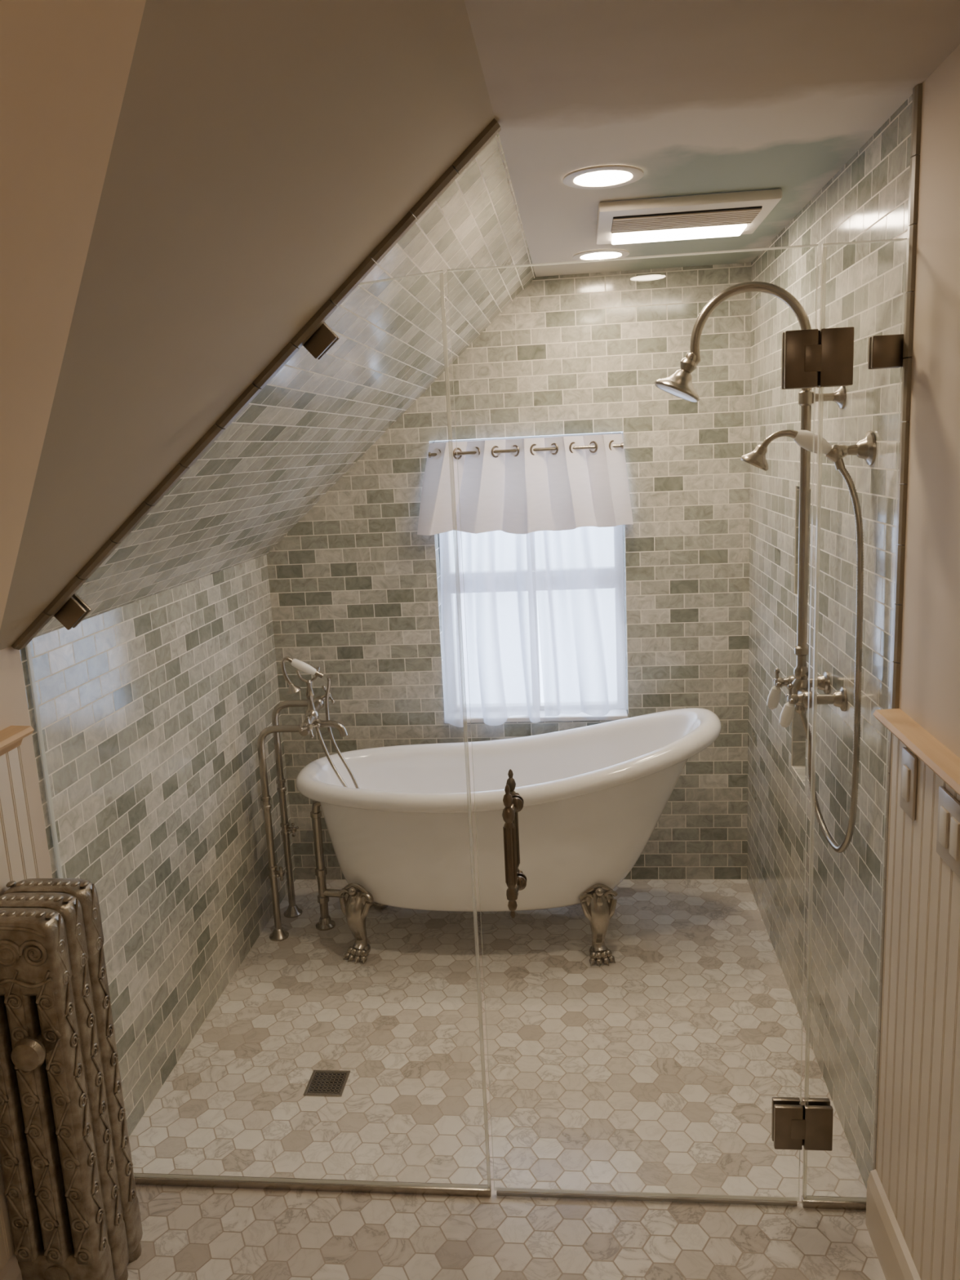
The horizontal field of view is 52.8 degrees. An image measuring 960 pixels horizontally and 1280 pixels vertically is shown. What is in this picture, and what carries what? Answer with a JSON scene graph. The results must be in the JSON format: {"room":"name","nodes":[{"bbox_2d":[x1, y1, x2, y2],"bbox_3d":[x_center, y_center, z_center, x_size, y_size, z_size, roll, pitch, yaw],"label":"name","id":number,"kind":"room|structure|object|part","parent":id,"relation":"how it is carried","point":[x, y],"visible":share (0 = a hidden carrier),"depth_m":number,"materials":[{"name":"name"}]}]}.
{"room":"bathroom","nodes":[
{"label":"bathroom","id":0,"kind":"room"},
{"bbox_2d":[0,0,146,628],"bbox_3d":[-0.582,0.290,0.395,1.003,1.757,2.900,-2,11,6],"label":"wall","id":1,"kind":"structure","parent":0,"point":[65,64],"depth_m":0.83,"materials":[{"name":"beige paint"}]},
{"bbox_2d":[0,555,296,1137],"bbox_3d":[-0.961,0.750,1.446,0.001,1.258,4.430,-2,11,6],"label":"wall","id":2,"kind":"structure","parent":0,"point":[154,709],"depth_m":2.57,"materials":[{"name":"tile"}]},
{"bbox_2d":[0,1253,22,1279],"bbox_3d":[-0.996,1.465,0.752,0.016,0.130,2.785,-2,11,6],"label":"baseboard","id":3,"kind":"structure","parent":2,"relation":"attached to","point":[11,1270],"depth_m":1.83,"materials":[{"name":"white paint"}]},
{"bbox_2d":[0,725,34,755],"bbox_3d":[-1.041,0.466,0.553,0.047,0.041,2.785,-2,11,6],"label":"trim","id":4,"kind":"structure","parent":2,"relation":"attached to","point":[11,737],"depth_m":1.87,"materials":[{"name":"brown wood"}]},
{"bbox_2d":[0,746,39,1272],"bbox_3d":[-1.033,1.000,0.661,0.012,1.080,2.785,-2,11,6],"label":"wainscoting","id":5,"kind":"structure","parent":2,"relation":"attached to","point":[18,860],"depth_m":1.88,"materials":[{"name":"beige paint"}]},
{"bbox_2d":[0,0,535,649],"bbox_3d":[-0.513,-0.315,1.183,1.003,0.887,4.430,-2,11,6],"label":"sloped ceiling","id":6,"kind":"structure","parent":0,"point":[262,151],"depth_m":1.44,"materials":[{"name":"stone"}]},
{"bbox_2d":[11,118,501,649],"bbox_3d":[-0.446,-0.433,1.789,1.011,0.896,0.028,-2,11,6],"label":"trim","id":7,"kind":"structure","parent":6,"relation":"attached to","point":[485,137],"depth_m":1.77,"materials":[{"name":"metal"}]},
{"bbox_2d":[126,879,885,1279],"bbox_3d":[-0.086,1.343,1.478,1.700,0.001,4.430,-2,11,6],"label":"floor","id":8,"kind":"structure","parent":0,"point":[660,1068],"depth_m":2.39,"materials":[{"name":"tile"}]},
{"bbox_2d":[0,878,142,1279],"bbox_3d":[-0.813,0.884,1.841,0.175,0.829,0.231,-2,11,6],"label":"radiator","id":9,"kind":"object","parent":8,"relation":"on","point":[66,1161],"visible":1,"depth_m":1.80,"materials":[{"name":"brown metal"}]},
{"bbox_3d":[-0.798,0.731,1.726,0.060,0.060,0.070,-2,11,6],"label":"bleed knob","id":10,"kind":"part","parent":9,"relation":"part of","materials":[{"name":"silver metal"}]},
{"bbox_2d":[25,270,491,1196],"bbox_3d":[-0.464,0.285,1.973,0.894,1.915,0.029,-2,11,6],"label":"screen","id":11,"kind":"object","parent":8,"relation":"on","point":[75,610],"visible":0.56,"depth_m":2.11,"materials":[{"name":"clear glass"}]},
{"bbox_2d":[257,657,359,941],"bbox_3d":[-0.553,0.520,3.258,0.360,0.961,0.273,-2,11,6],"label":"tub faucet","id":12,"kind":"object","parent":8,"relation":"on","point":[314,705],"visible":0.94,"depth_m":3.22,"materials":[{"name":"silver metal"}]},
{"bbox_3d":[-0.671,0.782,3.233,0.041,0.052,0.049,-2,11,6],"label":"stop handle","id":13,"kind":"part","parent":12,"relation":"part of","materials":[{"name":"silver metal"}]},
{"bbox_3d":[-0.658,0.664,3.377,0.041,0.052,0.049,-2,11,6],"label":"stop handle","id":14,"kind":"part","parent":12,"relation":"part of","materials":[{"name":"silver metal"}]},
{"bbox_3d":[-0.545,0.279,3.095,0.057,0.068,0.053,-2,11,6],"label":"cross handle","id":15,"kind":"part","parent":12,"relation":"part of","materials":[{"name":"silver metal"}]},
{"bbox_2d":[298,679,324,736],"bbox_3d":[-0.560,0.211,3.201,0.048,0.163,0.222,-2,11,6],"label":"faucet","id":16,"kind":"object","parent":12,"relation":"on","point":[311,715],"depth_m":3.19,"materials":[{"name":"silver metal"}]},
{"bbox_3d":[-0.516,0.186,3.289,0.047,0.065,0.061,5,14,34],"label":"cross handle","id":17,"kind":"part","parent":12,"relation":"part of","materials":[{"name":"silver metal"}]},
{"bbox_3d":[-0.501,0.284,3.195,0.132,0.070,0.028,1,12,18],"label":"spout","id":18,"kind":"part","parent":12,"relation":"part of","materials":[{"name":"silver metal"}]},
{"bbox_2d":[303,1070,350,1096],"bbox_3d":[-0.397,1.150,2.510,0.100,0.004,0.100,-2,11,6],"label":"floor drain","id":19,"kind":"object","parent":8,"relation":"on","point":[321,1082],"visible":1,"depth_m":2.51,"materials":[{"name":"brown metal"}]},
{"bbox_2d":[295,707,721,967],"bbox_3d":[0.089,0.615,3.178,1.377,0.747,0.586,-2,11,6],"label":"bathtub","id":20,"kind":"object","parent":8,"relation":"on","point":[594,797],"visible":0.98,"depth_m":3.00,"materials":[{"name":"white ceramic"}]},
{"bbox_3d":[-0.395,0.900,3.116,0.116,0.258,0.117,-2,11,6],"label":"leg","id":21,"kind":"part","parent":20,"relation":"part of","materials":[{"name":"silver metal"}]},
{"bbox_3d":[-0.362,0.834,3.439,0.116,0.258,0.117,-2,11,6],"label":"leg","id":22,"kind":"part","parent":20,"relation":"part of","materials":[{"name":"silver metal"}]},
{"bbox_3d":[0.371,0.881,3.025,0.115,0.258,0.111,7,15,40],"label":"leg","id":23,"kind":"part","parent":20,"relation":"part of","materials":[{"name":"silver metal"}]},
{"bbox_2d":[447,244,854,1206],"bbox_3d":[0.338,0.263,1.886,0.706,1.913,0.116,-2,11,6],"label":"shower door","id":24,"kind":"structure","parent":8,"relation":"on","point":[824,357],"depth_m":1.90,"materials":[{"name":"clear glass"}]},
{"bbox_3d":[0.067,0.415,1.914,0.030,0.282,0.058,1,12,20],"label":"handle","id":25,"kind":"part","parent":24,"relation":"part of","materials":[{"name":"brown metal"}]},
{"bbox_3d":[0.073,0.403,1.972,0.030,0.282,0.058,-4,11,-8],"label":"handle","id":26,"kind":"part","parent":24,"relation":"part of","materials":[{"name":"brown metal"}]},
{"bbox_2d":[801,238,906,1209],"bbox_3d":[0.705,0.254,1.847,0.142,1.915,0.029,-2,11,6],"label":"screen","id":27,"kind":"object","parent":8,"relation":"on","point":[886,351],"visible":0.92,"depth_m":1.78,"materials":[{"name":"clear glass"}]},
{"bbox_2d":[266,262,751,879],"bbox_3d":[0.092,-0.164,3.501,1.700,2.145,0.150,-2,11,6],"label":"wall","id":28,"kind":"structure","parent":0,"point":[355,588],"depth_m":3.37,"materials":[{"name":"stone"}]},
{"bbox_2d":[428,442,623,457],"bbox_3d":[0.153,-0.643,3.279,0.661,0.020,0.020,-2,11,6],"label":"curtain rod","id":29,"kind":"object","parent":28,"relation":"attached to","point":[615,446],"visible":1,"depth_m":3.27,"materials":[{"name":"silver metal"}]},
{"bbox_2d":[417,434,633,535],"bbox_3d":[0.145,-0.522,3.290,0.743,0.319,0.082,-2,11,6],"label":"valance curtain","id":30,"kind":"object","parent":29,"relation":"hanging from","point":[525,491],"visible":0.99,"depth_m":3.29,"materials":[{"name":"white fabric"}]},
{"bbox_2d":[433,431,627,723],"bbox_3d":[0.185,-0.213,3.473,0.663,1.014,0.146,-2,11,6],"label":"window","id":31,"kind":"structure","parent":28,"relation":"in","point":[620,713],"depth_m":3.49,"materials":[{"name":"white paint"}]},
{"bbox_3d":[0.168,-0.478,3.383,0.657,0.010,0.010,-2,11,6],"label":"curtain rod","id":32,"kind":"object","parent":28,"relation":"attached to","visible":0},
{"bbox_2d":[439,529,540,727],"bbox_3d":[0.027,-0.080,3.445,0.350,0.810,0.091,-2,11,6],"label":"cafe curtain","id":33,"kind":"object","parent":32,"relation":"hanging from","point":[499,600],"visible":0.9,"depth_m":3.46,"materials":[{"name":"white fabric"}]},
{"bbox_2d":[533,524,626,715],"bbox_3d":[0.351,-0.108,3.406,0.318,0.772,0.086,-2,11,6],"label":"cafe curtain","id":34,"kind":"object","parent":32,"relation":"hanging from","point":[580,571],"visible":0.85,"depth_m":3.42,"materials":[{"name":"white fabric"}]},
{"bbox_2d":[464,0,959,276],"bbox_3d":[0.311,-0.772,1.006,0.697,0.001,4.430,-2,11,6],"label":"ceiling","id":35,"kind":"structure","parent":0,"point":[698,96],"depth_m":1.57,"materials":[{"name":"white paint"}]},
{"bbox_2d":[572,248,629,262],"bbox_3d":[0.360,-1.143,2.876,0.168,0.007,0.168,-2,11,6],"label":"recessed light","id":36,"kind":"object","parent":35,"relation":"in","point":[602,253],"visible":0.84,"depth_m":2.85,"materials":[{"name":"white plastic"}]},
{"bbox_2d":[562,164,643,189],"bbox_3d":[0.258,-0.969,2.028,0.168,0.007,0.168,-2,11,6],"label":"recessed light","id":37,"kind":"object","parent":35,"relation":"in","point":[606,176],"visible":1,"depth_m":2.02,"materials":[{"name":"white plastic"}]},
{"bbox_2d":[595,188,782,244],"bbox_3d":[0.500,-1.041,2.403,0.415,0.034,0.380,-2,11,6],"label":"light","id":38,"kind":"object","parent":35,"relation":"attached to","point":[731,214],"visible":1,"depth_m":2.30,"materials":[{"name":"white plastic"}]},
{"bbox_3d":[0.510,-1.049,2.498,0.335,0.012,0.105,-2,11,6],"label":"light panel","id":39,"kind":"part","parent":38,"relation":"part of","materials":[{"name":"white plastic"}]},
{"bbox_2d":[610,205,762,233],"bbox_3d":[0.495,-1.021,2.351,0.345,0.008,0.160,-2,11,6],"label":"grille","id":40,"kind":"object","parent":38,"relation":"attached to","point":[740,215],"depth_m":2.32,"materials":[{"name":"grey plastic"}]},
{"bbox_2d":[746,44,959,1190],"bbox_3d":[0.753,0.268,1.173,0.090,2.145,4.430,-2,11,6],"label":"wall","id":41,"kind":"structure","parent":0,"point":[867,199],"depth_m":2.07,"materials":[{"name":"stone"}]},
{"bbox_2d":[654,281,847,727],"bbox_3d":[0.596,-0.291,2.157,0.401,0.968,0.206,-2,11,6],"label":"shower fixture","id":42,"kind":"object","parent":41,"relation":"attached to","point":[679,384],"visible":0.98,"depth_m":2.13,"materials":[{"name":"silver metal"}]},
{"bbox_3d":[0.581,-0.647,2.086,0.264,0.239,0.021,-2,11,6],"label":"shower arm","id":43,"kind":"part","parent":42,"relation":"part of","materials":[{"name":"silver metal"}]},
{"bbox_3d":[0.713,0.117,2.305,0.049,0.101,0.048,-12,15,-39],"label":"lever handle","id":44,"kind":"part","parent":42,"relation":"part of","materials":[{"name":"white ceramic"}]},
{"bbox_3d":[0.698,0.146,2.158,0.049,0.101,0.048,-12,15,-39],"label":"lever handle","id":45,"kind":"part","parent":42,"relation":"part of","materials":[{"name":"white ceramic"}]},
{"bbox_2d":[740,429,875,853],"bbox_3d":[0.673,0.015,2.078,0.250,0.914,0.306,-2,11,6],"label":"shower","id":46,"kind":"object","parent":41,"relation":"attached to","point":[865,448],"visible":0.98,"depth_m":1.91,"materials":[{"name":"silver metal"}]},
{"bbox_3d":[0.617,-0.379,1.925,0.192,0.079,0.060,-2,11,6],"label":"spray handle","id":47,"kind":"part","parent":46,"relation":"part of","materials":[{"name":"silver metal"}]},
{"bbox_2d":[865,1168,920,1279],"bbox_3d":[0.656,1.417,0.594,0.016,0.130,2.825,-2,11,6],"label":"baseboard","id":48,"kind":"structure","parent":41,"relation":"attached to","point":[895,1258],"depth_m":1.85,"materials":[{"name":"beige paint"}]},
{"bbox_2d":[873,84,922,1169],"bbox_3d":[0.766,0.145,1.787,0.009,2.143,0.020,-2,11,6],"label":"trim","id":49,"kind":"structure","parent":41,"relation":"attached to","point":[917,90],"depth_m":1.69,"materials":[{"name":"metal"}]},
{"bbox_2d":[899,746,917,820],"bbox_3d":[0.744,0.249,1.683,0.010,0.112,0.066,-2,11,6],"label":"light switch","id":50,"kind":"object","parent":41,"relation":"attached to","point":[909,762],"visible":1,"depth_m":1.67,"materials":[{"name":"plastic"}]},
{"bbox_2d":[872,708,959,795],"bbox_3d":[0.604,0.427,0.397,0.047,0.041,2.825,-2,11,6],"label":"trim","id":51,"kind":"structure","parent":41,"relation":"attached to","point":[942,761],"depth_m":1.56,"materials":[{"name":"brown wood"}]},
{"bbox_2d":[875,733,959,1279],"bbox_3d":[0.647,0.956,0.501,0.012,1.070,2.825,-2,11,6],"label":"wainscoting","id":52,"kind":"structure","parent":41,"relation":"attached to","point":[917,1153],"depth_m":1.66,"materials":[{"name":"beige paint"}]},
{"bbox_2d":[936,786,959,878],"bbox_3d":[0.724,0.297,1.486,0.010,0.112,0.112,-2,11,6],"label":"light switch","id":53,"kind":"object","parent":41,"relation":"attached to","point":[948,838],"visible":1,"depth_m":1.49,"materials":[{"name":"plastic"}]}
]}

